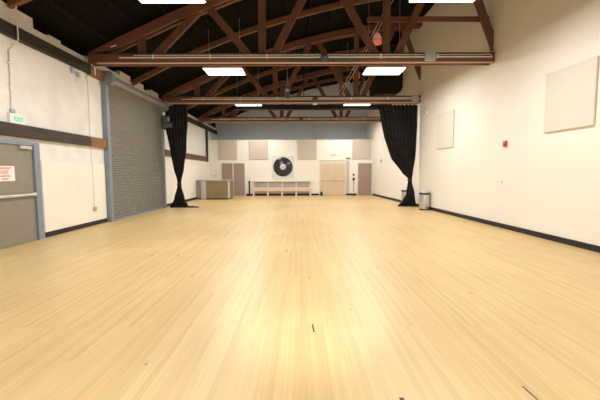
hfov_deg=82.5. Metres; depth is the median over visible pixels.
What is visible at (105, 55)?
roof truss
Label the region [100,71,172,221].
door
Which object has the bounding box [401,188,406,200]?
trash bin
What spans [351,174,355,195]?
stand
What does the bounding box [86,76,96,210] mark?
conduit pipe
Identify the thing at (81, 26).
ceiling
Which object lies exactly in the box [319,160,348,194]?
door
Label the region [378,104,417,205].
stage curtain
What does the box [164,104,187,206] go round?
drape
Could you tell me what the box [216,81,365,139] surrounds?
wall
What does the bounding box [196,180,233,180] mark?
countertop
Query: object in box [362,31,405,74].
ceiling light
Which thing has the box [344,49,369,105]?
ceiling light
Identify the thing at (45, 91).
wall
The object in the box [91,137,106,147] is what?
timber
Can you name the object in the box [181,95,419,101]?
conduit pipe
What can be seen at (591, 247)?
baseboard
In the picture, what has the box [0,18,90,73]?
timber
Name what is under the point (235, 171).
door
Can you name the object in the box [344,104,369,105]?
diffuser
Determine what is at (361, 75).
rafter
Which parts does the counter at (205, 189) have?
panel, corner panel, panel, corner post, panel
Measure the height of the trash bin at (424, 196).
0.760 m
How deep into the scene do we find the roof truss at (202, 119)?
19.60 m
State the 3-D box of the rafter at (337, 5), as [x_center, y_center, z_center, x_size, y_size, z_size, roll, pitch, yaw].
[-0.343,-5.656,11.888,11.068,3.271,0.100,0,5,0]
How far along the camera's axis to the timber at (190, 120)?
20.17 m
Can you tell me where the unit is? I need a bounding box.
[369,48,402,95]
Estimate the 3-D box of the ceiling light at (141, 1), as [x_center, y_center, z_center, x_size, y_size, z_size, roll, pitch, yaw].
[-2.459,-4.653,6.217,1.280,1.724,0.740,0,5,0]
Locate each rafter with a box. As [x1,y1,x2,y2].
[7,0,31,8]
[132,0,382,85]
[188,44,397,108]
[208,74,368,124]
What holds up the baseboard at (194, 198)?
attached to the wall at (45, 91)
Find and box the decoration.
[272,156,293,178]
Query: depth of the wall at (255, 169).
22.19 m
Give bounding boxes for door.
[0,139,44,248]
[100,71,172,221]
[220,162,245,195]
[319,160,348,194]
[357,162,372,194]
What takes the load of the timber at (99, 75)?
attached to the wall at (45, 91)
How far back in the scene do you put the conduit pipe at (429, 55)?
9.29 m
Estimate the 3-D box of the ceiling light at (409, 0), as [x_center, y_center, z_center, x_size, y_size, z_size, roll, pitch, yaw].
[2.739,-5.284,6.172,1.280,2.958,0.740,0,5,0]
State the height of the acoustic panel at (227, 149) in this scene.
1.225 m
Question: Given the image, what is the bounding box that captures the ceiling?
[1,0,435,126]
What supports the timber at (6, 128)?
attached to the wall at (45, 91)
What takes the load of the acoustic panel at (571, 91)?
attached to the wall at (551, 184)
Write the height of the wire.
2.774 m
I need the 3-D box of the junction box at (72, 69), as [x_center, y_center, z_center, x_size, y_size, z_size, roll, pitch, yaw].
[-5.887,-3.259,8.968,0.059,0.362,0.330,0,5,0]
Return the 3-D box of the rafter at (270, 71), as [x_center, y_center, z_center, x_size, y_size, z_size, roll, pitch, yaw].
[-0.467,-6.060,17.022,10.831,3.260,0.100,0,5,0]
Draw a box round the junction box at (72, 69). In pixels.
[70,67,79,82]
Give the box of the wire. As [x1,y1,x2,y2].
[337,1,392,95]
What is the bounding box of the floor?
[0,195,599,399]
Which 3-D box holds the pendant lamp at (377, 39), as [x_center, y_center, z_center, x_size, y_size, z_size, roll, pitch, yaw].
[3.167,-6.901,14.029,0.380,0.970,0.380,0,5,0]
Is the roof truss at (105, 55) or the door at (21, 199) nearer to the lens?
the door at (21, 199)
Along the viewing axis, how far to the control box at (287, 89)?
9.51 m
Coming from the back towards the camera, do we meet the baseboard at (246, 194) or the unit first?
the baseboard at (246, 194)
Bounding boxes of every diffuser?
[203,68,244,74]
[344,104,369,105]
[363,68,404,74]
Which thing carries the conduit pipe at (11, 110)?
attached to the wall at (45, 91)
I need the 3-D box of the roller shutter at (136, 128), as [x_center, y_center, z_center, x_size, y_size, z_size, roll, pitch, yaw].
[-5.824,-1.702,12.468,0.033,4.288,4.080,0,5,0]
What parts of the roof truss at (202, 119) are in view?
web post, web post, web post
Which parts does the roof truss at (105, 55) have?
web post, web post, splice plate, web post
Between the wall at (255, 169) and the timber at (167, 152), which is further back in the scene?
the wall at (255, 169)
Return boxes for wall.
[0,0,215,244]
[208,140,372,195]
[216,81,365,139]
[366,0,599,245]
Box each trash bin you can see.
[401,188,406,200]
[419,191,429,209]
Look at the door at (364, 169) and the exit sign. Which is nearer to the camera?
the exit sign
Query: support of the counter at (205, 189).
on the floor
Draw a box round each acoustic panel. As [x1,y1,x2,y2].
[218,140,236,159]
[249,140,267,158]
[298,140,316,158]
[352,140,370,158]
[437,109,454,148]
[544,56,598,132]
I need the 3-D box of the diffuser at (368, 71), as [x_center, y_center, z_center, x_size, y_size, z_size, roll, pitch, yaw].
[2.738,-4.216,11.203,1.220,0.030,0.720,0,5,0]
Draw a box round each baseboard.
[45,218,106,237]
[167,197,197,206]
[246,194,318,195]
[372,193,599,252]
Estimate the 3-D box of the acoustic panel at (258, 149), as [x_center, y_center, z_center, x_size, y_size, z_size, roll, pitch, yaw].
[-2.683,-3.241,22.109,1.230,1.225,0.049,0,5,0]
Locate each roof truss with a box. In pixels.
[87,0,494,66]
[161,22,421,104]
[199,66,380,122]
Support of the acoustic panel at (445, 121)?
attached to the wall at (551, 184)
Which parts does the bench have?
panel, panel, rail, seat, panel, panel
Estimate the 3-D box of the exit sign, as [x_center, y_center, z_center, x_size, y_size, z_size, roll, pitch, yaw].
[-5.878,-1.664,7.104,0.062,0.235,0.400,0,5,0]
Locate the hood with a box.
[113,77,165,108]
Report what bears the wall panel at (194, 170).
attached to the wall at (45, 91)
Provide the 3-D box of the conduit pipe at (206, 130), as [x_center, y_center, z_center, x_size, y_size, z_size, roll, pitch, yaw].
[-5.848,-3.411,21.491,0.160,1.980,0.140,0,5,0]
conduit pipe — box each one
[6,6,18,112]
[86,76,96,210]
[119,51,491,61]
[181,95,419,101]
[206,130,208,161]
[212,117,380,120]
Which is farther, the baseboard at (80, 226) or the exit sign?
the baseboard at (80, 226)
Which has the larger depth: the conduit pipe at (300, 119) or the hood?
the conduit pipe at (300, 119)
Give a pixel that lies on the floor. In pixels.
(288, 297)
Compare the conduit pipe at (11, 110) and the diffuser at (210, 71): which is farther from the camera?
the diffuser at (210, 71)
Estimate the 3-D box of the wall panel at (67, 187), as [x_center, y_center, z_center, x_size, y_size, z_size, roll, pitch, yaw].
[-5.898,-0.166,9.109,0.020,1.640,2.520,0,5,0]
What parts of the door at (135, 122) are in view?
guide rail, guide rail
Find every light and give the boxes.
[139,0,206,2]
[202,29,245,74]
[235,104,261,105]
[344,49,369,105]
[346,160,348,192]
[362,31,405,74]
[408,0,474,1]
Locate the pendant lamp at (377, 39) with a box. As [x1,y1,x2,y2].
[373,22,381,45]
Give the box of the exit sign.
[7,113,25,124]
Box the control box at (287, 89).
[285,64,289,98]
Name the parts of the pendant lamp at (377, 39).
lamp shade, lamp shade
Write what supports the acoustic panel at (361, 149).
attached to the wall at (255, 169)
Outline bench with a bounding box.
[253,181,310,195]
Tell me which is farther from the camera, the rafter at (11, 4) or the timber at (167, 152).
the timber at (167, 152)
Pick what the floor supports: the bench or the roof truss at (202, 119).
the bench
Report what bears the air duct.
hanging from the rafter at (270, 71)
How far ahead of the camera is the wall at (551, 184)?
8.87 m
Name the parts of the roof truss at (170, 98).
web post, web post, splice plate, web post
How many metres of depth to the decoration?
22.18 m
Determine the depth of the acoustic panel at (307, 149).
22.09 m
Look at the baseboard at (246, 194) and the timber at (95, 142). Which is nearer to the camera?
the timber at (95, 142)
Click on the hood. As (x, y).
(119, 85)
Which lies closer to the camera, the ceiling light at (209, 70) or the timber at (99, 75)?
the timber at (99, 75)
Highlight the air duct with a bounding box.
[235,52,391,110]
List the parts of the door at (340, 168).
transom panel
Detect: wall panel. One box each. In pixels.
[41,161,106,231]
[165,157,207,203]
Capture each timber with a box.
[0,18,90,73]
[0,121,90,145]
[87,66,103,80]
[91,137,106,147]
[165,150,206,160]
[188,117,216,134]
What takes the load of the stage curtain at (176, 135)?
hanging from the roof truss at (170, 98)
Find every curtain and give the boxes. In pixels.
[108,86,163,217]
[164,104,197,207]
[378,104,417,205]
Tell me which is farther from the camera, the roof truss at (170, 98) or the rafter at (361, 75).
the rafter at (361, 75)
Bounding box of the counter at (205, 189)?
[196,180,233,198]
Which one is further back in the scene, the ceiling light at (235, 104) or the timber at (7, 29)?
the ceiling light at (235, 104)

